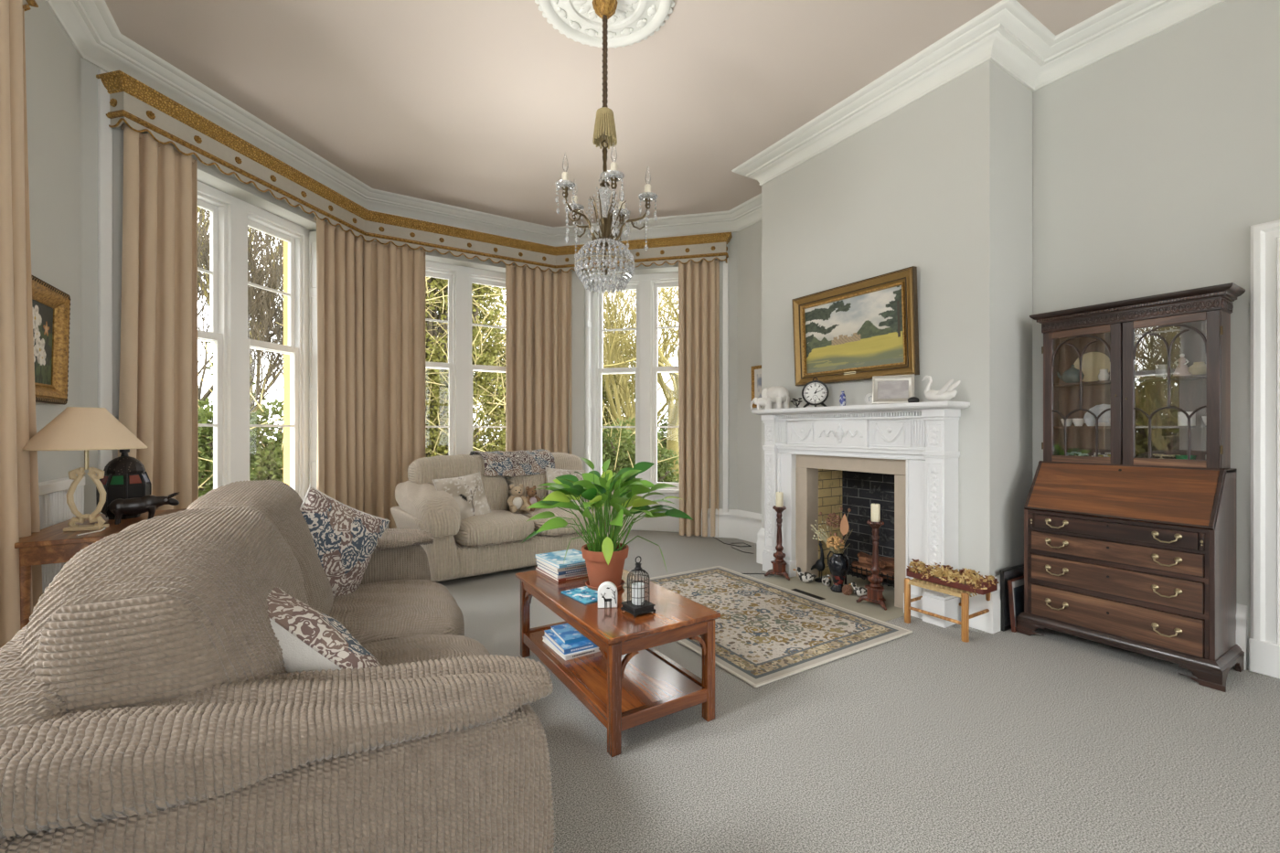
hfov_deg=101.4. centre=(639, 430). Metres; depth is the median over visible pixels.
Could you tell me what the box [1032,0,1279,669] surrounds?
wall
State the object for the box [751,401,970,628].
fireplace surround
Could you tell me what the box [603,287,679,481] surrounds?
tree
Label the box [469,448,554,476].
throw
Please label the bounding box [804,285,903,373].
picture
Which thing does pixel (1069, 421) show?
teacup
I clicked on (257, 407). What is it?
tree
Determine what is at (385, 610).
seat cushion
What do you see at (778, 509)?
cup
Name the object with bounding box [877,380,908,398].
picture
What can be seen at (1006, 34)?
trim
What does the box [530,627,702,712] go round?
shelf
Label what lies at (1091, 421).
teacup
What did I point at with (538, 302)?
curtain
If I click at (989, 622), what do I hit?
baseboard
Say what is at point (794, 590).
floor vent
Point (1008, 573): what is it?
framed picture
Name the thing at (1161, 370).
mug
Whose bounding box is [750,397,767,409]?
ornament
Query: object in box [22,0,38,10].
pelmet
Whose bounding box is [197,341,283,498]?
shrub
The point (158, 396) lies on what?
curtain
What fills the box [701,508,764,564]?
baseboard
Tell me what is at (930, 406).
mantel shelf
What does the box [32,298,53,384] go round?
picture
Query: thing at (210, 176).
wall
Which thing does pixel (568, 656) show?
book
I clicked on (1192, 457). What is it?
glass bowl
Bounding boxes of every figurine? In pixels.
[105,491,179,524]
[810,534,825,582]
[1173,353,1191,376]
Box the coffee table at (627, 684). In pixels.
[515,569,720,757]
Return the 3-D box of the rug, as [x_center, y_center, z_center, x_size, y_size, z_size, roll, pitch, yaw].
[0.639,1.241,3.649,1.317,0.014,1.828,0,0,-32]
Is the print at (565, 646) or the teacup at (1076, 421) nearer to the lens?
the print at (565, 646)
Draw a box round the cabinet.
[1015,282,1245,692]
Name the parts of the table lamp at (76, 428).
lamp shade, stem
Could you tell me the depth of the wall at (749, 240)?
5.93 m
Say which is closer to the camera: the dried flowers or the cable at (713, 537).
the dried flowers
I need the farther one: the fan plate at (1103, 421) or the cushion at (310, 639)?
the fan plate at (1103, 421)
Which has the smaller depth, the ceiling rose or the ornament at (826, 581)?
the ceiling rose
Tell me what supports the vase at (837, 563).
on the floor
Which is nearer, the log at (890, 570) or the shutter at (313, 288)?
the log at (890, 570)
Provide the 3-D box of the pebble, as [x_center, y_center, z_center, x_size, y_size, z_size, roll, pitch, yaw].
[1.860,-0.201,3.562,0.066,0.055,0.075,0,0,-32]
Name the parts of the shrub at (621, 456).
stem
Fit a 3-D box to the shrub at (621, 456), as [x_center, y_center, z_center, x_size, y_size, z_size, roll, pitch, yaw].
[0.099,0.687,13.091,3.267,3.195,4.608,0,0,37]
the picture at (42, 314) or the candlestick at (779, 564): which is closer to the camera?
the picture at (42, 314)
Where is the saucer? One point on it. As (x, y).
(587, 582)
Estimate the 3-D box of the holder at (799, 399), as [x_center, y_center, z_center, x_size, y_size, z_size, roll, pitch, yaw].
[1.313,-0.223,4.364,0.094,0.086,0.093,0,0,36]
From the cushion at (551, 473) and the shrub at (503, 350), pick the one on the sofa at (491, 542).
the cushion at (551, 473)
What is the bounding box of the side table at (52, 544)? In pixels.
[14,508,186,629]
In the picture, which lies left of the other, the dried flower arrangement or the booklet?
the booklet
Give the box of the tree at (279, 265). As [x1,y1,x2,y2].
[247,227,283,402]
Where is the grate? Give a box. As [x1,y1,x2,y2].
[844,555,894,587]
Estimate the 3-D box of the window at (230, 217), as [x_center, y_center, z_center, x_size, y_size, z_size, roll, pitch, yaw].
[-3.418,-0.450,4.421,0.410,4.000,2.060,0,0,13]
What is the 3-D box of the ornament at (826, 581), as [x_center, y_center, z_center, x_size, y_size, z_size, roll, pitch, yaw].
[1.494,1.194,4.183,0.069,0.103,0.157,0,0,4]
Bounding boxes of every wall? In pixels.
[24,0,81,482]
[81,57,338,514]
[373,239,550,273]
[558,232,736,509]
[736,220,761,513]
[761,59,1032,620]
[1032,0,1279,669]
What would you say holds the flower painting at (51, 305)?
attached to the wall at (53, 64)
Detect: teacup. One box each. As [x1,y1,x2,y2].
[1060,418,1072,426]
[1071,418,1084,426]
[1084,417,1095,426]
[1201,416,1206,426]
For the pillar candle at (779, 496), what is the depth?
4.42 m
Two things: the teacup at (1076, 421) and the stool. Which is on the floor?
the stool
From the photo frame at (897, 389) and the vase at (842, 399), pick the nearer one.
the photo frame at (897, 389)
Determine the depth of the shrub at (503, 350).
12.60 m
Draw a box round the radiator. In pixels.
[38,476,85,593]
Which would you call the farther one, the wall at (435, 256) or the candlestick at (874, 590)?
the wall at (435, 256)
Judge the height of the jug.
0.071 m
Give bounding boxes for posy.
[1066,451,1088,456]
[1093,452,1110,457]
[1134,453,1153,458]
[1152,453,1179,458]
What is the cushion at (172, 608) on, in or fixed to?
on the sofa at (149, 703)
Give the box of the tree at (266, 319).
[197,207,283,496]
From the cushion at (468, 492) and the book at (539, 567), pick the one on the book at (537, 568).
the book at (539, 567)
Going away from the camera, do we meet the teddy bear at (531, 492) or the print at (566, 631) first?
the print at (566, 631)
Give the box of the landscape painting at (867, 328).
[791,266,919,385]
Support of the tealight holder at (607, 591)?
on the coffee table at (627, 684)
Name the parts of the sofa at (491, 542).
arm, arm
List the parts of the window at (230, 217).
sash, sash, sash, sash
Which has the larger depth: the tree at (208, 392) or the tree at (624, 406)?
the tree at (624, 406)
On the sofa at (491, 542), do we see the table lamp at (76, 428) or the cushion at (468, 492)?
the cushion at (468, 492)
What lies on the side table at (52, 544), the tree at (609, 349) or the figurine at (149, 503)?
the figurine at (149, 503)
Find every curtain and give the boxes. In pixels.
[0,0,42,648]
[117,124,198,510]
[313,216,425,528]
[505,264,572,454]
[678,259,719,536]
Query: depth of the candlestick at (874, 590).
3.71 m
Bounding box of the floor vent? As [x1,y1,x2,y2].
[791,588,825,600]
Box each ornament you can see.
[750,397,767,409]
[761,385,789,409]
[792,566,816,582]
[821,574,831,586]
[848,582,866,597]
[922,375,959,401]
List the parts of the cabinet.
panel, bookcase, swan neck handle, swan neck handle, swan neck handle, swan neck handle, door rail, door rail, door, drawer, drawer, drawer, drawer, shelf, shelf, moulding, bookcase, cornice, swan neck handle, swan neck handle, swan neck handle, swan neck handle, door rail, door rail, door, panel, bookcase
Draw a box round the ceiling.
[104,0,1121,227]
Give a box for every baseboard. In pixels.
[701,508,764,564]
[969,575,1247,670]
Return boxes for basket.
[574,237,635,294]
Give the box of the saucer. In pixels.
[585,579,624,590]
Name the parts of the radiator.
casing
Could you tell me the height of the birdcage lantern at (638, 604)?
0.242 m
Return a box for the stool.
[904,577,990,642]
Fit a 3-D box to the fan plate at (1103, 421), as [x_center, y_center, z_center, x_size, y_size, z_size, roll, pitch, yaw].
[2.837,-0.092,3.205,0.030,0.139,0.203,0,0,-32]
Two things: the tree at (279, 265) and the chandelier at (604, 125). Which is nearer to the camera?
the chandelier at (604, 125)
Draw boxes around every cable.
[713,536,753,554]
[742,573,774,575]
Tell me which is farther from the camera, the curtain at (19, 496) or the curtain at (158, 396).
the curtain at (158, 396)
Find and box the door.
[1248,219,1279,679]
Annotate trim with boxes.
[44,0,1226,246]
[97,69,112,513]
[723,243,728,512]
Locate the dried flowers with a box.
[810,506,852,554]
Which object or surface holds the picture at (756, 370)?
attached to the wall at (749, 240)
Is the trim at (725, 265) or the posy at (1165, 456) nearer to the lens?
the posy at (1165, 456)
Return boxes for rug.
[645,565,912,687]
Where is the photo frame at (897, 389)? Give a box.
[871,374,914,404]
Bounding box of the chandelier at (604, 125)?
[554,0,657,294]
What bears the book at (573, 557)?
on the book at (555, 569)
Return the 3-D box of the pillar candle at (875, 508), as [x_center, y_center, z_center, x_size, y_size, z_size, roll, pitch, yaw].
[1.679,0.585,3.732,0.061,0.130,0.060,0,0,-32]
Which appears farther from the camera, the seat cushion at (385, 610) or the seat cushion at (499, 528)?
the seat cushion at (499, 528)
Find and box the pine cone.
[842,584,853,595]
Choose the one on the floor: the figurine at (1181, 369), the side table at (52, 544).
the side table at (52, 544)
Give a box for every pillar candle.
[775,490,783,507]
[870,502,880,522]
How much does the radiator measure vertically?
0.985 m
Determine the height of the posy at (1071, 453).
0.049 m
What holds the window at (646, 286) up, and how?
in the wall at (578, 291)
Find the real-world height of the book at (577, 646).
0.024 m
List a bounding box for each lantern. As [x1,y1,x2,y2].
[96,448,151,519]
[620,555,655,617]
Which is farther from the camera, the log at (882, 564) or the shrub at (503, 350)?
the shrub at (503, 350)
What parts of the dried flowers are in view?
stem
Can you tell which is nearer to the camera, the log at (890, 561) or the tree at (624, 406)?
the log at (890, 561)
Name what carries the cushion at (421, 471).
on the sofa at (491, 542)
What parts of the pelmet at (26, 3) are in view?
gilt cord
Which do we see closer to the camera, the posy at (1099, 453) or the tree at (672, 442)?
the posy at (1099, 453)
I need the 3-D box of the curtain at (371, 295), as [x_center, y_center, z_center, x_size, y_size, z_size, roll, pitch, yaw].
[-2.793,-0.377,5.389,0.345,3.230,1.120,0,0,35]
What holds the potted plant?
on the saucer
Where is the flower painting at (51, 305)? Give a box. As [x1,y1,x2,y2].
[31,274,70,405]
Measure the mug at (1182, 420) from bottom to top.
0.075 m
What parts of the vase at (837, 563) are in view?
handle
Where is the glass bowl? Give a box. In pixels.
[1174,455,1196,459]
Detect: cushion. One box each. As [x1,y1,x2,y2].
[20,506,309,712]
[186,480,333,615]
[266,586,381,673]
[299,485,390,597]
[328,579,464,645]
[362,633,490,666]
[407,454,504,484]
[432,471,490,519]
[453,509,534,546]
[480,475,509,510]
[504,452,582,479]
[505,472,548,507]
[514,506,599,535]
[544,467,587,505]
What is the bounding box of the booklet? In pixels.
[561,586,597,604]
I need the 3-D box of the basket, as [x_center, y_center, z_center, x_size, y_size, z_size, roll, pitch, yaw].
[-0.200,-0.932,2.975,0.346,0.297,0.343,0,0,-32]
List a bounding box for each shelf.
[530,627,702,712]
[751,401,970,415]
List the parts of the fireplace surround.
architrave leg, architrave leg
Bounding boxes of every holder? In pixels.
[597,581,617,607]
[790,397,801,407]
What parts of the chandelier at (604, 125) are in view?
bulb, arm, arm, spray stem, spray stem, rod, arm, bulb, arm, spray stem, spray stem, arm, bulb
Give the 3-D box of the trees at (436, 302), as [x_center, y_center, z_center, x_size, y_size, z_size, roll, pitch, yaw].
[-4.690,-2.884,11.799,5.768,10.688,4.794,0,0,-32]
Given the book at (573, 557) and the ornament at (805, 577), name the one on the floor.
the ornament at (805, 577)
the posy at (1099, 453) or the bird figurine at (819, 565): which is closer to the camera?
the posy at (1099, 453)
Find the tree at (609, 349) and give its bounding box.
[602,288,678,446]
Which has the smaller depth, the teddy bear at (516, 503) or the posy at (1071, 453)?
the posy at (1071, 453)
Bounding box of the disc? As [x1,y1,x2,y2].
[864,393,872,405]
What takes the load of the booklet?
on the coffee table at (627, 684)
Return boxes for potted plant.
[522,457,693,587]
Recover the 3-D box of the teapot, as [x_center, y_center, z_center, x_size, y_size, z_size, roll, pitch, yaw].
[2.710,-0.352,3.286,0.117,0.117,0.117,0,0,13]
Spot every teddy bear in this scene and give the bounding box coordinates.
[507,483,530,512]
[525,485,541,511]
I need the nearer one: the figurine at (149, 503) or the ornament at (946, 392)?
the figurine at (149, 503)
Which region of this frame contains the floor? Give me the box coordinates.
[438,529,1279,852]
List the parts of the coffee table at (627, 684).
leg, shelf rail, shelf rail, leg, shelf rail, shelf rail, leg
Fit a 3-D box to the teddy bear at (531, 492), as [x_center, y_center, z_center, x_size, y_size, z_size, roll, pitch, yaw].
[-1.022,0.652,5.028,0.176,0.227,0.174,0,0,41]
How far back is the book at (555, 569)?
2.79 m
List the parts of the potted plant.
pot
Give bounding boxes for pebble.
[907,396,919,402]
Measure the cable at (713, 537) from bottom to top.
0.013 m
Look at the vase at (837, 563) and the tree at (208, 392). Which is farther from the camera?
the tree at (208, 392)
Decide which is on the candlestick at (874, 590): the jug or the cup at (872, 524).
the cup at (872, 524)
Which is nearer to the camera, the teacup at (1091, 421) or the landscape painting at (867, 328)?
the teacup at (1091, 421)
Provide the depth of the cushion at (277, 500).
2.03 m
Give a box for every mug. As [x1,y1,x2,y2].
[1155,363,1171,377]
[1177,411,1195,426]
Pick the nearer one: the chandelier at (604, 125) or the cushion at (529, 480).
the chandelier at (604, 125)
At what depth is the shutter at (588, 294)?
6.56 m
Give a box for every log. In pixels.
[851,560,894,580]
[857,551,886,568]
[858,554,894,567]
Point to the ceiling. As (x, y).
(478, 105)
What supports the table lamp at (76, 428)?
on the side table at (52, 544)
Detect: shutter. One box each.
[309,231,317,488]
[585,276,592,472]
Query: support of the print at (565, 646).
on the book at (577, 646)
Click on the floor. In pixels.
(926, 740)
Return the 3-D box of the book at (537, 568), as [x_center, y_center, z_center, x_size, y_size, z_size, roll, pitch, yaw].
[-0.407,0.785,2.919,0.250,0.014,0.301,0,0,-34]
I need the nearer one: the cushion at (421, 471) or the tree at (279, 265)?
the cushion at (421, 471)
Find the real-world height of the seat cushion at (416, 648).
0.236 m
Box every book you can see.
[534,548,586,568]
[534,566,587,582]
[536,558,586,572]
[536,561,586,575]
[537,565,587,578]
[542,636,600,660]
[544,629,597,654]
[550,623,588,644]
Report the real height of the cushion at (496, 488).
0.400 m
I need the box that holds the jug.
[1098,369,1109,381]
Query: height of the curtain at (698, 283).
3.230 m
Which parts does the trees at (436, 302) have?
stem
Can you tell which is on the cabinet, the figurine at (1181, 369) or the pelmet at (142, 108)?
the figurine at (1181, 369)
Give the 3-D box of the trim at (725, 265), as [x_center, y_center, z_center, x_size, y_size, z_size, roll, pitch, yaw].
[1.000,-0.520,6.109,0.065,3.540,0.032,0,0,13]
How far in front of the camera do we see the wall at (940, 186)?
3.52 m
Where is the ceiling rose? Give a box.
[534,0,674,48]
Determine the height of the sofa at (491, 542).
1.016 m
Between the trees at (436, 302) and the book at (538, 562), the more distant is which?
the trees at (436, 302)
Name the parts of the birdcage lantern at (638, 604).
candle glass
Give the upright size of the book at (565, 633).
0.020 m
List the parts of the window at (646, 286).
sash, sash, apron panel, sill, sash, sash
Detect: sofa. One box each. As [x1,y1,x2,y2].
[0,480,554,852]
[390,452,628,583]
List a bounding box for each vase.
[827,550,850,592]
[839,391,846,405]
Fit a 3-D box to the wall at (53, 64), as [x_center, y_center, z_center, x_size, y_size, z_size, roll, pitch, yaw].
[-1.574,-0.615,-0.170,0.360,3.730,8.079,0,0,-32]
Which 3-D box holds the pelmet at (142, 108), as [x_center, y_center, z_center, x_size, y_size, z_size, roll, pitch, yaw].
[-1.549,-2.094,5.267,5.319,0.306,1.634,0,0,-32]
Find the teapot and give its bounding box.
[1056,364,1084,383]
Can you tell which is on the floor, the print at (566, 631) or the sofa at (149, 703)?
the sofa at (149, 703)
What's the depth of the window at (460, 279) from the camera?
6.21 m
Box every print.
[544,629,592,649]
[551,623,584,639]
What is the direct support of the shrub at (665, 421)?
on the lawn
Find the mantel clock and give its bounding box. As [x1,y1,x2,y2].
[801,377,829,407]
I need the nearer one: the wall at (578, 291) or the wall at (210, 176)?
the wall at (210, 176)
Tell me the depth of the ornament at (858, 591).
3.90 m
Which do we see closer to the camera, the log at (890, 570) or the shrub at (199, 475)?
the log at (890, 570)
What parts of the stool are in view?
leg, woven seat, leg, leg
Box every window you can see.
[197,181,317,501]
[425,260,505,455]
[585,271,679,532]
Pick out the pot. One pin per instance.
(1198, 368)
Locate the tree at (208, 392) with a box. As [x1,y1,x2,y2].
[197,208,283,401]
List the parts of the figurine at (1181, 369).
arm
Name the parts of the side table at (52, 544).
leg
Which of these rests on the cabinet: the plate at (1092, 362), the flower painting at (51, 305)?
the plate at (1092, 362)
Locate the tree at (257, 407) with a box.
[197,206,283,422]
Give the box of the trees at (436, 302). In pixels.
[277,239,505,457]
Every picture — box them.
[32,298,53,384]
[751,364,761,407]
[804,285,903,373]
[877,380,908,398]
[1000,563,1023,631]
[1007,575,1023,632]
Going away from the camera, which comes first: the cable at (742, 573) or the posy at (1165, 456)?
the posy at (1165, 456)
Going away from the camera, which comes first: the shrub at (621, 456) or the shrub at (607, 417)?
the shrub at (621, 456)
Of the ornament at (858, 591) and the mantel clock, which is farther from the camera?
the mantel clock
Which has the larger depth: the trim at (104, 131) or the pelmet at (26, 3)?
the trim at (104, 131)
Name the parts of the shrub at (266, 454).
stem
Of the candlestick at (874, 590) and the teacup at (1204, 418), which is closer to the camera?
the teacup at (1204, 418)
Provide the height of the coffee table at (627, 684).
0.458 m
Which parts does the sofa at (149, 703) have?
frame, arm, arm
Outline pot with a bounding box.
[1188,362,1206,374]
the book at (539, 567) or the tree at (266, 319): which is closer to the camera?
the book at (539, 567)
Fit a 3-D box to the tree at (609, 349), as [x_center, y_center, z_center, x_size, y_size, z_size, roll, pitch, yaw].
[-0.192,-1.713,16.145,6.275,7.397,6.010,0,0,4]
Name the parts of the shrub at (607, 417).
stem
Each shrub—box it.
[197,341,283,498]
[198,385,213,492]
[472,303,615,451]
[602,325,664,462]
[602,401,679,482]
[632,400,679,476]
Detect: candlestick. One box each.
[764,505,789,580]
[855,519,886,610]
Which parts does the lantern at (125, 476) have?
coloured pane, coloured pane, coloured pane, coloured pane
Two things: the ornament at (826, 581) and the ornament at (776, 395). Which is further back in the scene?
the ornament at (776, 395)
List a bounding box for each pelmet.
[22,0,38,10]
[96,70,732,273]
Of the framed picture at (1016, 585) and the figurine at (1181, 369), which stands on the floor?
the framed picture at (1016, 585)
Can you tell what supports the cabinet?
on the floor
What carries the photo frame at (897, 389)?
on the fireplace surround
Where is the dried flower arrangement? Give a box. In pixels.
[906,558,998,595]
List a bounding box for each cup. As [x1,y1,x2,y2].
[772,505,786,511]
[866,519,884,527]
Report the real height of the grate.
0.224 m
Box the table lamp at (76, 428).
[21,406,147,535]
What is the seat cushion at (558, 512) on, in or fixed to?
on the sofa at (491, 542)
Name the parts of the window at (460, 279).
sash, sash, sash, sash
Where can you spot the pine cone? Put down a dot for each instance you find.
(847, 590)
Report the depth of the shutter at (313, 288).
5.08 m
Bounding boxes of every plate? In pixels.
[1073,352,1110,382]
[1083,404,1110,426]
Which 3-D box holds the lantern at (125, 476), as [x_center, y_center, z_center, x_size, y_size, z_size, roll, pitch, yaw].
[-2.736,0.275,2.779,0.194,0.380,0.194,0,0,19]
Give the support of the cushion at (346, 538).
on the sofa at (149, 703)
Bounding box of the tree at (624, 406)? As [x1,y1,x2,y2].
[602,287,678,438]
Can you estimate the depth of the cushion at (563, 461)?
5.55 m

